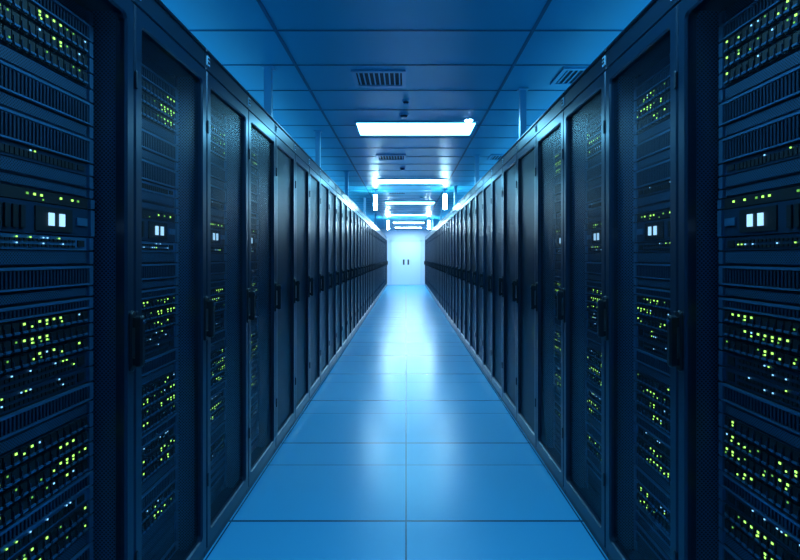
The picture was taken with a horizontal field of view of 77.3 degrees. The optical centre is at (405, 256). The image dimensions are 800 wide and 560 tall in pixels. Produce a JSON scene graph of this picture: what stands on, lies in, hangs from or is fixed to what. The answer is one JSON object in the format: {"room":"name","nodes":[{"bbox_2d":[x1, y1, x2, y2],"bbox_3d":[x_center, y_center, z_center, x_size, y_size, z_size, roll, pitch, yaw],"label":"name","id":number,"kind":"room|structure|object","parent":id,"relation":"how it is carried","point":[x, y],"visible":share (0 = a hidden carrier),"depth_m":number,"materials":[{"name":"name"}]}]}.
{"room":"server room","nodes":[
{"label":"server room","id":0,"kind":"room"},
{"bbox_2d":[203,285,608,559],"bbox_3d":[0.000,1.410,10.875,6.800,0.100,26.950,0,0,0],"label":"floor","id":1,"kind":"structure","parent":0,"point":[405,449],"depth_m":3.14,"materials":[{"name":"tile"}]},
{"bbox_2d":[0,0,145,559],"bbox_3d":[-1.427,0.207,1.360,1.146,2.305,0.598,0,0,0],"label":"rack","id":2,"kind":"object","parent":1,"relation":"on","point":[72,336],"visible":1,"depth_m":1.49,"materials":[{"name":"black metal"}]},
{"bbox_2d":[132,0,215,559],"bbox_3d":[-1.427,0.207,1.960,1.146,2.305,0.598,0,0,0],"label":"rack","id":3,"kind":"object","parent":1,"relation":"on","point":[170,72],"visible":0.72,"depth_m":2.12,"materials":[{"name":"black metal"}]},
{"bbox_2d":[204,48,255,556],"bbox_3d":[-1.427,0.207,2.560,1.146,2.305,0.598,0,0,0],"label":"rack","id":4,"kind":"object","parent":1,"relation":"on","point":[226,98],"visible":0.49,"depth_m":2.73,"materials":[{"name":"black metal"}]},
{"bbox_2d":[246,92,281,494],"bbox_3d":[-1.427,0.207,3.160,1.146,2.305,0.598,0,0,0],"label":"rack","id":5,"kind":"object","parent":1,"relation":"on","point":[261,137],"visible":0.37,"depth_m":3.16,"materials":[{"name":"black metal"}]},
{"bbox_2d":[274,122,299,452],"bbox_3d":[-1.427,0.207,3.760,1.146,2.305,0.598,0,0,0],"label":"rack","id":6,"kind":"object","parent":1,"relation":"on","point":[285,155],"visible":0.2,"depth_m":3.79,"materials":[{"name":"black metal"}]},
{"bbox_2d":[261,65,274,116],"bbox_3d":[-0.985,-1.152,3.580,0.080,0.414,0.080,0,0,0],"label":"support strut","id":7,"kind":"object","parent":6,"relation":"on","point":[268,69],"visible":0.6,"depth_m":3.56,"materials":[{"name":"blue metal"}]},
{"bbox_2d":[294,141,313,422],"bbox_3d":[-1.427,0.207,4.360,1.146,2.305,0.598,0,0,0],"label":"rack","id":8,"kind":"object","parent":1,"relation":"on","point":[301,157],"visible":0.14,"depth_m":4.40,"materials":[{"name":"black metal"}]},
{"bbox_2d":[308,156,324,401],"bbox_3d":[-1.427,0.207,4.960,1.146,2.305,0.598,0,0,0],"label":"rack","id":9,"kind":"object","parent":1,"relation":"on","point":[314,177],"visible":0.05,"depth_m":5.03,"materials":[{"name":"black metal"}]},
{"bbox_2d":[319,168,332,385],"bbox_3d":[-1.427,0.207,5.560,1.146,2.305,0.598,0,0,0],"label":"rack","id":10,"kind":"object","parent":1,"relation":"on","point":[324,185],"visible":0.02,"depth_m":5.64,"materials":[{"name":"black metal"}]},
{"bbox_2d":[314,130,321,167],"bbox_3d":[-0.950,-1.152,5.400,0.080,0.414,0.080,0,0,0],"label":"support strut","id":11,"kind":"object","parent":10,"relation":"on","point":[317,132],"visible":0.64,"depth_m":5.38,"materials":[{"name":"blue metal"}]},
{"bbox_2d":[328,177,339,372],"bbox_3d":[-1.427,0.207,6.160,1.146,2.305,0.598,0,0,0],"label":"rack","id":12,"kind":"object","parent":1,"relation":"on","point":[332,185],"visible":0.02,"depth_m":6.26,"materials":[{"name":"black metal"}]},
{"bbox_2d":[335,184,344,361],"bbox_3d":[-1.427,0.207,6.760,1.146,2.305,0.598,0,0,0],"label":"rack","id":13,"kind":"object","parent":1,"relation":"on","point":[339,269],"visible":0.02,"depth_m":6.87,"materials":[{"name":"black metal"}]},
{"bbox_2d":[341,191,349,352],"bbox_3d":[-1.427,0.207,7.360,1.146,2.305,0.598,0,0,0],"label":"rack","id":14,"kind":"object","parent":1,"relation":"on","point":[344,196],"visible":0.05,"depth_m":7.48,"materials":[{"name":"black metal"}]},
{"bbox_2d":[346,196,353,345],"bbox_3d":[-1.427,0.207,7.960,1.146,2.305,0.598,0,0,0],"label":"rack","id":15,"kind":"object","parent":1,"relation":"on","point":[348,198],"visible":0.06,"depth_m":8.07,"materials":[{"name":"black metal"}]},
{"bbox_2d":[344,172,348,195],"bbox_3d":[-0.950,-1.152,8.000,0.080,0.414,0.080,0,0,0],"label":"support strut","id":16,"kind":"object","parent":15,"relation":"on","point":[346,173],"visible":0.63,"depth_m":7.98,"materials":[{"name":"blue metal"}]},
{"bbox_2d":[351,200,357,337],"bbox_3d":[-1.427,0.207,8.560,1.146,2.305,0.598,0,0,0],"label":"rack","id":17,"kind":"object","parent":1,"relation":"on","point":[352,202],"visible":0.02,"depth_m":8.65,"materials":[{"name":"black metal"}]},
{"bbox_2d":[355,204,360,331],"bbox_3d":[-1.427,0.207,9.160,1.146,2.305,0.598,0,0,0],"label":"rack","id":18,"kind":"object","parent":1,"relation":"on","point":[356,206],"visible":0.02,"depth_m":9.29,"materials":[{"name":"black metal"}]},
{"bbox_2d":[358,207,362,327],"bbox_3d":[-1.427,0.207,9.760,1.146,2.305,0.598,0,0,0],"label":"rack","id":19,"kind":"object","parent":1,"relation":"on","point":[359,209],"visible":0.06,"depth_m":9.89,"materials":[{"name":"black metal"}]},
{"bbox_2d":[361,210,365,322],"bbox_3d":[-1.427,0.207,10.360,1.146,2.305,0.598,0,0,0],"label":"rack","id":20,"kind":"object","parent":1,"relation":"on","point":[362,217],"visible":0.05,"depth_m":10.57,"materials":[{"name":"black metal"}]},
{"bbox_2d":[363,213,367,319],"bbox_3d":[-1.427,0.207,10.960,1.146,2.305,0.598,0,0,0],"label":"rack","id":21,"kind":"object","parent":1,"relation":"on","point":[364,215],"visible":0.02,"depth_m":11.08,"materials":[{"name":"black metal"}]},
{"bbox_2d":[365,216,369,316],"bbox_3d":[-1.427,0.207,11.560,1.146,2.305,0.598,0,0,0],"label":"rack","id":22,"kind":"object","parent":1,"relation":"on","point":[366,216],"visible":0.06,"depth_m":11.67,"materials":[{"name":"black metal"}]},
{"bbox_2d":[363,198,366,214],"bbox_3d":[-0.950,-1.152,11.500,0.080,0.414,0.080,0,0,0],"label":"support strut","id":23,"kind":"object","parent":22,"relation":"on","point":[363,198],"visible":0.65,"depth_m":11.47,"materials":[{"name":"blue metal"}]},
{"bbox_2d":[368,218,371,312],"bbox_3d":[-1.427,0.207,12.160,1.146,2.305,0.598,0,0,0],"label":"rack","id":24,"kind":"object","parent":1,"relation":"on","point":[368,218],"visible":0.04,"depth_m":12.27,"materials":[{"name":"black metal"}]},
{"bbox_2d":[369,220,372,310],"bbox_3d":[-1.427,0.207,12.760,1.146,2.305,0.598,0,0,0],"label":"rack","id":25,"kind":"object","parent":1,"relation":"on","point":[369,220],"visible":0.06,"depth_m":12.96,"materials":[{"name":"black metal"}]},
{"bbox_2d":[371,221,374,307],"bbox_3d":[-1.427,0.207,13.360,1.146,2.305,0.598,0,0,0],"label":"rack","id":26,"kind":"object","parent":1,"relation":"on","point":[371,221],"visible":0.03,"depth_m":13.61,"materials":[{"name":"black metal"}]},
{"bbox_2d":[373,223,375,304],"bbox_3d":[-1.427,0.207,13.960,1.146,2.305,0.598,0,0,0],"label":"rack","id":27,"kind":"object","parent":1,"relation":"on","point":[373,223],"visible":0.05,"depth_m":14.16,"materials":[{"name":"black metal"}]},
{"bbox_2d":[374,224,376,303],"bbox_3d":[-1.427,0.207,14.560,1.146,2.305,0.598,0,0,0],"label":"rack","id":28,"kind":"object","parent":1,"relation":"on","point":[374,224],"visible":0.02,"depth_m":14.76,"materials":[{"name":"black metal"}]},
{"bbox_2d":[375,226,377,300],"bbox_3d":[-1.427,0.207,15.160,1.146,2.305,0.598,0,0,0],"label":"rack","id":29,"kind":"object","parent":1,"relation":"on","point":[375,226],"visible":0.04,"depth_m":15.41,"materials":[{"name":"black metal"}]},
{"bbox_2d":[377,227,378,298],"bbox_3d":[-1.427,0.207,15.760,1.146,2.305,0.598,0,0,0],"label":"rack","id":30,"kind":"object","parent":1,"relation":"on","point":[377,227],"visible":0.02,"depth_m":16.01,"materials":[{"name":"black metal"}]},
{"bbox_2d":[378,228,379,297],"bbox_3d":[-1.427,0.207,16.360,1.146,2.305,0.598,0,0,0],"label":"rack","id":31,"kind":"object","parent":1,"relation":"on","point":[378,228],"visible":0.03,"depth_m":16.61,"materials":[{"name":"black metal"}]},
{"bbox_2d":[379,229,380,296],"bbox_3d":[-1.427,0.207,16.960,1.146,2.305,0.598,0,0,0],"label":"rack","id":32,"kind":"object","parent":1,"relation":"on","point":[379,229],"visible":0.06,"depth_m":17.21,"materials":[{"name":"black metal"}]},
{"bbox_2d":[380,230,381,293],"bbox_3d":[-1.427,0.207,17.560,1.146,2.305,0.598,0,0,0],"label":"rack","id":33,"kind":"object","parent":1,"relation":"on","point":[380,230],"visible":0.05,"depth_m":17.81,"materials":[{"name":"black metal"}]},
{"bbox_2d":[380,231,382,294],"bbox_3d":[-1.427,0.207,18.160,1.146,2.305,0.598,0,0,0],"label":"rack","id":34,"kind":"object","parent":1,"relation":"on","point":[381,231],"visible":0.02,"depth_m":18.42,"materials":[{"name":"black metal"}]},
{"bbox_2d":[382,232,383,291],"bbox_3d":[-1.427,0.207,19.360,1.146,2.305,0.598,0,0,0],"label":"rack","id":35,"kind":"object","parent":1,"relation":"on","point":[382,232],"visible":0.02,"depth_m":19.58,"materials":[{"name":"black metal"}]},
{"bbox_2d":[383,233,384,289],"bbox_3d":[-1.427,0.207,19.960,1.146,2.305,0.598,0,0,0],"label":"rack","id":36,"kind":"object","parent":1,"relation":"on","point":[383,233],"visible":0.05,"depth_m":20.21,"materials":[{"name":"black metal"}]},
{"bbox_2d":[384,235,385,288],"bbox_3d":[-1.427,0.207,21.160,1.146,2.305,0.598,0,0,0],"label":"rack","id":37,"kind":"object","parent":1,"relation":"on","point":[384,235],"visible":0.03,"depth_m":21.40,"materials":[{"name":"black metal"}]},
{"bbox_2d":[385,238,386,286],"bbox_3d":[-1.427,0.207,21.760,1.146,2.305,0.598,0,0,0],"label":"rack","id":38,"kind":"object","parent":1,"relation":"on","point":[385,238],"visible":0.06,"depth_m":22.02,"materials":[{"name":"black metal"}]},
{"bbox_2d":[386,238,387,284],"bbox_3d":[-1.427,0.207,22.960,1.146,2.305,0.598,0,0,0],"label":"rack","id":39,"kind":"object","parent":1,"relation":"on","point":[386,238],"visible":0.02,"depth_m":23.21,"materials":[{"name":"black metal"}]},
{"bbox_2d":[424,238,425,284],"bbox_3d":[1.427,0.207,22.960,1.146,2.305,0.598,0,0,0],"label":"rack","id":40,"kind":"object","parent":1,"relation":"on","point":[425,238],"visible":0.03,"depth_m":23.21,"materials":[{"name":"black metal"}]},
{"bbox_2d":[425,238,426,286],"bbox_3d":[1.427,0.207,21.760,1.146,2.305,0.598,0,0,0],"label":"rack","id":41,"kind":"object","parent":1,"relation":"on","point":[426,238],"visible":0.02,"depth_m":22.02,"materials":[{"name":"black metal"}]},
{"bbox_2d":[426,235,427,288],"bbox_3d":[1.427,0.207,21.160,1.146,2.305,0.598,0,0,0],"label":"rack","id":42,"kind":"object","parent":1,"relation":"on","point":[427,235],"visible":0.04,"depth_m":21.40,"materials":[{"name":"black metal"}]},
{"bbox_2d":[427,233,428,289],"bbox_3d":[1.427,0.207,19.960,1.146,2.305,0.598,0,0,0],"label":"rack","id":43,"kind":"object","parent":1,"relation":"on","point":[428,233],"visible":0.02,"depth_m":20.21,"materials":[{"name":"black metal"}]},
{"bbox_2d":[428,232,429,291],"bbox_3d":[1.427,0.207,19.360,1.146,2.305,0.598,0,0,0],"label":"rack","id":44,"kind":"object","parent":1,"relation":"on","point":[429,232],"visible":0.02,"depth_m":19.58,"materials":[{"name":"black metal"}]},
{"bbox_2d":[429,231,431,294],"bbox_3d":[1.427,0.207,18.160,1.146,2.305,0.598,0,0,0],"label":"rack","id":45,"kind":"object","parent":1,"relation":"on","point":[430,231],"visible":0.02,"depth_m":18.42,"materials":[{"name":"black metal"}]},
{"bbox_2d":[430,230,431,293],"bbox_3d":[1.427,0.207,17.560,1.146,2.305,0.598,0,0,0],"label":"rack","id":46,"kind":"object","parent":1,"relation":"on","point":[431,230],"visible":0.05,"depth_m":17.81,"materials":[{"name":"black metal"}]},
{"bbox_2d":[431,229,432,296],"bbox_3d":[1.427,0.207,16.960,1.146,2.305,0.598,0,0,0],"label":"rack","id":47,"kind":"object","parent":1,"relation":"on","point":[432,229],"visible":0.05,"depth_m":17.21,"materials":[{"name":"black metal"}]},
{"bbox_2d":[432,228,433,297],"bbox_3d":[1.427,0.207,16.360,1.146,2.305,0.598,0,0,0],"label":"rack","id":48,"kind":"object","parent":1,"relation":"on","point":[433,228],"visible":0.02,"depth_m":16.61,"materials":[{"name":"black metal"}]},
{"bbox_2d":[433,227,434,299],"bbox_3d":[1.427,0.207,15.760,1.146,2.305,0.598,0,0,0],"label":"rack","id":49,"kind":"object","parent":1,"relation":"on","point":[434,227],"visible":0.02,"depth_m":16.01,"materials":[{"name":"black metal"}]},
{"bbox_2d":[434,226,436,300],"bbox_3d":[1.427,0.207,15.160,1.146,2.305,0.598,0,0,0],"label":"rack","id":50,"kind":"object","parent":1,"relation":"on","point":[435,226],"visible":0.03,"depth_m":15.41,"materials":[{"name":"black metal"}]},
{"bbox_2d":[435,224,437,303],"bbox_3d":[1.427,0.207,14.560,1.146,2.305,0.598,0,0,0],"label":"rack","id":51,"kind":"object","parent":1,"relation":"on","point":[437,224],"visible":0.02,"depth_m":14.76,"materials":[{"name":"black metal"}]},
{"bbox_2d":[436,223,438,304],"bbox_3d":[1.427,0.207,13.960,1.146,2.305,0.598,0,0,0],"label":"rack","id":52,"kind":"object","parent":1,"relation":"on","point":[438,223],"visible":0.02,"depth_m":14.15,"materials":[{"name":"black metal"}]},
{"bbox_2d":[437,221,440,307],"bbox_3d":[1.427,0.207,13.360,1.146,2.305,0.598,0,0,0],"label":"rack","id":53,"kind":"object","parent":1,"relation":"on","point":[440,221],"visible":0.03,"depth_m":13.61,"materials":[{"name":"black metal"}]},
{"bbox_2d":[439,220,442,310],"bbox_3d":[1.427,0.207,12.760,1.146,2.305,0.598,0,0,0],"label":"rack","id":54,"kind":"object","parent":1,"relation":"on","point":[441,220],"visible":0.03,"depth_m":12.96,"materials":[{"name":"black metal"}]},
{"bbox_2d":[440,218,443,312],"bbox_3d":[1.427,0.207,12.160,1.146,2.305,0.598,0,0,0],"label":"rack","id":55,"kind":"object","parent":1,"relation":"on","point":[443,218],"visible":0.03,"depth_m":12.27,"materials":[{"name":"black metal"}]},
{"bbox_2d":[442,216,446,316],"bbox_3d":[1.427,0.207,11.560,1.146,2.305,0.598,0,0,0],"label":"rack","id":56,"kind":"object","parent":1,"relation":"on","point":[445,216],"visible":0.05,"depth_m":11.66,"materials":[{"name":"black metal"}]},
{"bbox_2d":[444,213,448,319],"bbox_3d":[1.427,0.207,10.960,1.146,2.305,0.598,0,0,0],"label":"rack","id":57,"kind":"object","parent":1,"relation":"on","point":[447,215],"visible":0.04,"depth_m":11.08,"materials":[{"name":"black metal"}]},
{"bbox_2d":[446,210,450,322],"bbox_3d":[1.427,0.207,10.360,1.146,2.305,0.598,0,0,0],"label":"rack","id":58,"kind":"object","parent":1,"relation":"on","point":[449,217],"visible":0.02,"depth_m":10.57,"materials":[{"name":"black metal"}]},
{"bbox_2d":[449,207,453,327],"bbox_3d":[1.427,0.207,9.760,1.146,2.305,0.598,0,0,0],"label":"rack","id":59,"kind":"object","parent":1,"relation":"on","point":[452,209],"visible":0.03,"depth_m":9.89,"materials":[{"name":"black metal"}]},
{"bbox_2d":[453,186,457,205],"bbox_3d":[0.950,-1.152,9.600,0.080,0.414,0.080,0,0,0],"label":"support strut","id":60,"kind":"object","parent":59,"relation":"on","point":[455,187],"visible":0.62,"depth_m":9.58,"materials":[{"name":"blue metal"}]},
{"bbox_2d":[451,204,456,331],"bbox_3d":[1.427,0.207,9.160,1.146,2.305,0.598,0,0,0],"label":"rack","id":61,"kind":"object","parent":1,"relation":"on","point":[455,206],"visible":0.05,"depth_m":9.29,"materials":[{"name":"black metal"}]},
{"bbox_2d":[454,200,460,337],"bbox_3d":[1.427,0.207,8.560,1.146,2.305,0.598,0,0,0],"label":"rack","id":62,"kind":"object","parent":1,"relation":"on","point":[459,202],"visible":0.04,"depth_m":8.65,"materials":[{"name":"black metal"}]},
{"bbox_2d":[458,196,465,345],"bbox_3d":[1.427,0.207,7.960,1.146,2.305,0.598,0,0,0],"label":"rack","id":63,"kind":"object","parent":1,"relation":"on","point":[463,198],"visible":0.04,"depth_m":8.07,"materials":[{"name":"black metal"}]},
{"bbox_2d":[462,191,470,352],"bbox_3d":[1.427,0.207,7.360,1.146,2.305,0.598,0,0,0],"label":"rack","id":64,"kind":"object","parent":1,"relation":"on","point":[467,196],"visible":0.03,"depth_m":7.48,"materials":[{"name":"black metal"}]},
{"bbox_2d":[467,184,476,361],"bbox_3d":[1.427,0.207,6.760,1.146,2.305,0.598,0,0,0],"label":"rack","id":65,"kind":"object","parent":1,"relation":"on","point":[472,269],"visible":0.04,"depth_m":6.87,"materials":[{"name":"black metal"}]},
{"bbox_2d":[474,155,479,183],"bbox_3d":[0.950,-1.152,6.700,0.080,0.414,0.080,0,0,0],"label":"support strut","id":66,"kind":"object","parent":65,"relation":"on","point":[475,156],"visible":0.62,"depth_m":6.67,"materials":[{"name":"blue metal"}]},
{"bbox_2d":[472,177,483,372],"bbox_3d":[1.427,0.207,6.160,1.146,2.305,0.598,0,0,0],"label":"rack","id":67,"kind":"object","parent":1,"relation":"on","point":[479,185],"visible":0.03,"depth_m":6.26,"materials":[{"name":"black metal"}]},
{"bbox_2d":[479,168,492,385],"bbox_3d":[1.427,0.207,5.560,1.146,2.305,0.598,0,0,0],"label":"rack","id":68,"kind":"object","parent":1,"relation":"on","point":[487,185],"visible":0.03,"depth_m":5.64,"materials":[{"name":"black metal"}]},
{"bbox_2d":[487,156,503,401],"bbox_3d":[1.427,0.207,4.960,1.146,2.305,0.598,0,0,0],"label":"rack","id":69,"kind":"object","parent":1,"relation":"on","point":[497,177],"visible":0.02,"depth_m":5.03,"materials":[{"name":"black metal"}]},
{"bbox_2d":[498,141,517,422],"bbox_3d":[1.427,0.207,4.360,1.146,2.305,0.598,0,0,0],"label":"rack","id":70,"kind":"object","parent":1,"relation":"on","point":[510,157],"visible":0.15,"depth_m":4.40,"materials":[{"name":"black metal"}]},
{"bbox_2d":[512,122,537,452],"bbox_3d":[1.427,0.207,3.760,1.146,2.305,0.598,0,0,0],"label":"rack","id":71,"kind":"object","parent":1,"relation":"on","point":[526,155],"visible":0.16,"depth_m":3.82,"materials":[{"name":"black metal"}]},
{"bbox_2d":[517,88,528,137],"bbox_3d":[0.945,-1.152,4.050,0.080,0.414,0.080,0,0,0],"label":"support strut","id":72,"kind":"object","parent":71,"relation":"on","point":[522,91],"visible":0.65,"depth_m":4.03,"materials":[{"name":"blue metal"}]},
{"bbox_2d":[530,92,565,494],"bbox_3d":[1.427,0.207,3.160,1.146,2.305,0.598,0,0,0],"label":"rack","id":73,"kind":"object","parent":1,"relation":"on","point":[550,137],"visible":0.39,"depth_m":3.18,"materials":[{"name":"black metal"}]},
{"bbox_2d":[556,48,607,556],"bbox_3d":[1.427,0.207,2.560,1.146,2.305,0.598,0,0,0],"label":"rack","id":74,"kind":"object","parent":1,"relation":"on","point":[585,98],"visible":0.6,"depth_m":2.73,"materials":[{"name":"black metal"}]},
{"bbox_2d":[596,0,679,559],"bbox_3d":[1.427,0.207,1.960,1.146,2.305,0.598,0,0,0],"label":"rack","id":75,"kind":"object","parent":1,"relation":"on","point":[642,67],"visible":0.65,"depth_m":2.11,"materials":[{"name":"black metal"}]},
{"bbox_2d":[666,0,799,559],"bbox_3d":[1.427,0.207,1.360,1.146,2.305,0.598,0,0,0],"label":"rack","id":76,"kind":"object","parent":1,"relation":"on","point":[733,336],"visible":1,"depth_m":1.52,"materials":[{"name":"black metal"}]},
{"bbox_2d":[161,0,650,228],"bbox_3d":[0.000,-1.410,10.875,6.800,0.100,26.950,0,0,0],"label":"ceiling","id":77,"kind":"structure","parent":0,"point":[229,48],"depth_m":3.57,"materials":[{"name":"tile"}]},
{"bbox_2d":[372,189,377,210],"bbox_3d":[-0.620,-1.150,10.100,0.120,0.420,0.120,0,0,0],"label":"lamp","id":78,"kind":"object","parent":77,"relation":"hanging from","point":[375,190],"visible":1,"depth_m":10.07,"materials":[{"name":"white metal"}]},
{"bbox_2d":[351,70,405,86],"bbox_3d":[-0.200,-1.353,3.800,0.400,0.014,0.340,0,0,0],"label":"ceiling air vent","id":79,"kind":"object","parent":77,"relation":"in","point":[362,78],"depth_m":3.78,"materials":[{"name":"metal"}]},
{"bbox_2d":[376,154,405,159],"bbox_3d":[-0.200,-1.353,6.800,0.400,0.014,0.340,0,0,0],"label":"ceiling air vent","id":80,"kind":"object","parent":77,"relation":"in","point":[379,156],"depth_m":6.75,"materials":[{"name":"white metal"}]},
{"bbox_2d":[387,192,405,194],"bbox_3d":[-0.200,-1.353,10.600,0.400,0.014,0.340,0,0,0],"label":"ceiling air vent","id":81,"kind":"object","parent":77,"relation":"in","point":[388,193],"depth_m":10.69,"materials":[{"name":"metal"}]},
{"bbox_2d":[399,112,408,118],"bbox_3d":[-0.020,-1.339,4.750,0.100,0.042,0.100,0,0,0],"label":"smoke detector","id":82,"kind":"object","parent":77,"relation":"attached to","point":[403,115],"visible":1,"depth_m":4.72,"materials":[{"name":"blue plastic"}]},
{"bbox_2d":[402,99,409,104],"bbox_3d":[0.000,-1.339,4.330,0.070,0.042,0.070,0,0,0],"label":"smoke detector","id":83,"kind":"object","parent":77,"relation":"attached to","point":[405,101],"visible":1,"depth_m":4.31,"materials":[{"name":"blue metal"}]},
{"bbox_2d":[189,0,622,228],"bbox_3d":[0.000,-1.357,10.875,6.800,0.006,26.950,0,0,0],"label":"grid","id":84,"kind":"object","parent":77,"relation":"attached to","point":[548,2],"depth_m":3.54,"materials":[{"name":"metal"}]},
{"bbox_2d":[393,222,423,222],"bbox_3d":[0.100,-1.355,19.700,1.200,0.009,0.500,0,0,0],"label":"ceiling light","id":85,"kind":"object","parent":77,"relation":"in","point":[393,222],"visible":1,"depth_m":19.57,"materials":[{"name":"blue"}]},
{"bbox_2d":[391,215,427,215],"bbox_3d":[0.100,-1.355,16.100,1.200,0.009,0.500,0,0,0],"label":"ceiling light","id":86,"kind":"object","parent":77,"relation":"in","point":[391,215],"visible":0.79,"depth_m":16.27,"materials":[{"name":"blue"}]},
{"bbox_2d":[390,214,428,215],"bbox_3d":[0.100,-1.353,16.100,1.240,0.014,0.540,0,0,0],"label":"ceiling light panel","id":87,"kind":"object","parent":77,"relation":"in","point":[390,214],"depth_m":15.83,"materials":[{"name":"white plastic"}]},
{"bbox_2d":[386,202,433,203],"bbox_3d":[0.100,-1.355,12.500,1.200,0.009,0.500,0,0,0],"label":"ceiling light","id":88,"kind":"object","parent":77,"relation":"in","point":[386,202],"visible":0.93,"depth_m":12.50,"materials":[{"name":"white plastic"}]},
{"bbox_2d":[385,201,434,203],"bbox_3d":[0.100,-1.353,12.500,1.240,0.014,0.540,0,0,0],"label":"ceiling light panel","id":89,"kind":"object","parent":77,"relation":"in","point":[385,201],"depth_m":12.23,"materials":[{"name":"white plastic"}]},
{"bbox_2d":[376,179,446,183],"bbox_3d":[0.100,-1.353,8.950,1.240,0.014,0.540,0,0,0],"label":"ceiling light panel","id":90,"kind":"object","parent":77,"relation":"in","point":[376,179],"depth_m":8.68,"materials":[{"name":"white plastic"}]},
{"bbox_2d":[378,180,445,183],"bbox_3d":[0.100,-1.355,8.950,1.200,0.009,0.500,0,0,0],"label":"ceiling light","id":91,"kind":"object","parent":77,"relation":"in","point":[379,181],"visible":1,"depth_m":8.94,"materials":[{"name":"white plastic"}]},
{"bbox_2d":[354,121,477,135],"bbox_3d":[0.100,-1.353,5.280,1.240,0.014,0.540,0,0,0],"label":"ceiling light panel","id":92,"kind":"object","parent":77,"relation":"in","point":[355,122],"depth_m":5.01,"materials":[{"name":"white plastic"}]},
{"bbox_2d":[442,189,447,209],"bbox_3d":[0.780,-1.150,10.000,0.120,0.420,0.120,0,0,0],"label":"lamp","id":93,"kind":"object","parent":77,"relation":"hanging from","point":[444,193],"visible":1,"depth_m":9.97,"materials":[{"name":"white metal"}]},
{"bbox_2d":[463,118,474,121],"bbox_3d":[0.620,-1.352,4.940,0.120,0.016,0.120,0,0,0],"label":"recessed light","id":94,"kind":"object","parent":77,"relation":"in","point":[464,119],"visible":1,"depth_m":4.92,"materials":[{"name":"white metal"}]},
{"bbox_2d":[487,154,503,159],"bbox_3d":[1.330,-1.353,6.800,0.400,0.014,0.340,0,0,0],"label":"ceiling air vent","id":95,"kind":"object","parent":77,"relation":"in","point":[493,156],"depth_m":6.75,"materials":[{"name":"metal"}]},
{"bbox_2d":[550,67,586,84],"bbox_3d":[1.330,-1.353,3.750,0.400,0.014,0.340,0,0,0],"label":"ceiling air vent","id":96,"kind":"object","parent":77,"relation":"in","point":[567,75],"depth_m":3.73,"materials":[{"name":"metal"}]},
{"bbox_2d":[380,229,431,282],"bbox_3d":[0.000,0.000,24.400,6.800,2.920,0.100,0,0,0],"label":"wall","id":97,"kind":"structure","parent":0,"point":[391,234],"depth_m":24.35,"materials":[{"name":"blue paint"}]},
{"bbox_2d":[390,240,421,284],"bbox_3d":[0.000,0.270,24.305,1.560,2.180,0.090,0,0,0],"label":"door","id":98,"kind":"structure","parent":97,"relation":"in","point":[391,241],"depth_m":24.31,"materials":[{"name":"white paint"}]},
{"bbox_2d":[392,242,405,284],"bbox_3d":[-0.351,0.307,24.332,0.694,2.085,0.035,0,0,0],"label":"door leaf","id":99,"kind":"structure","parent":98,"relation":"attached to","point":[398,248],"depth_m":24.32,"materials":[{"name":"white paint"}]},
{"bbox_2d":[406,242,419,284],"bbox_3d":[0.351,0.307,24.332,0.694,2.085,0.035,0,0,0],"label":"door leaf","id":100,"kind":"structure","parent":98,"relation":"attached to","point":[412,248],"depth_m":24.32,"materials":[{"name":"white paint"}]}
]}

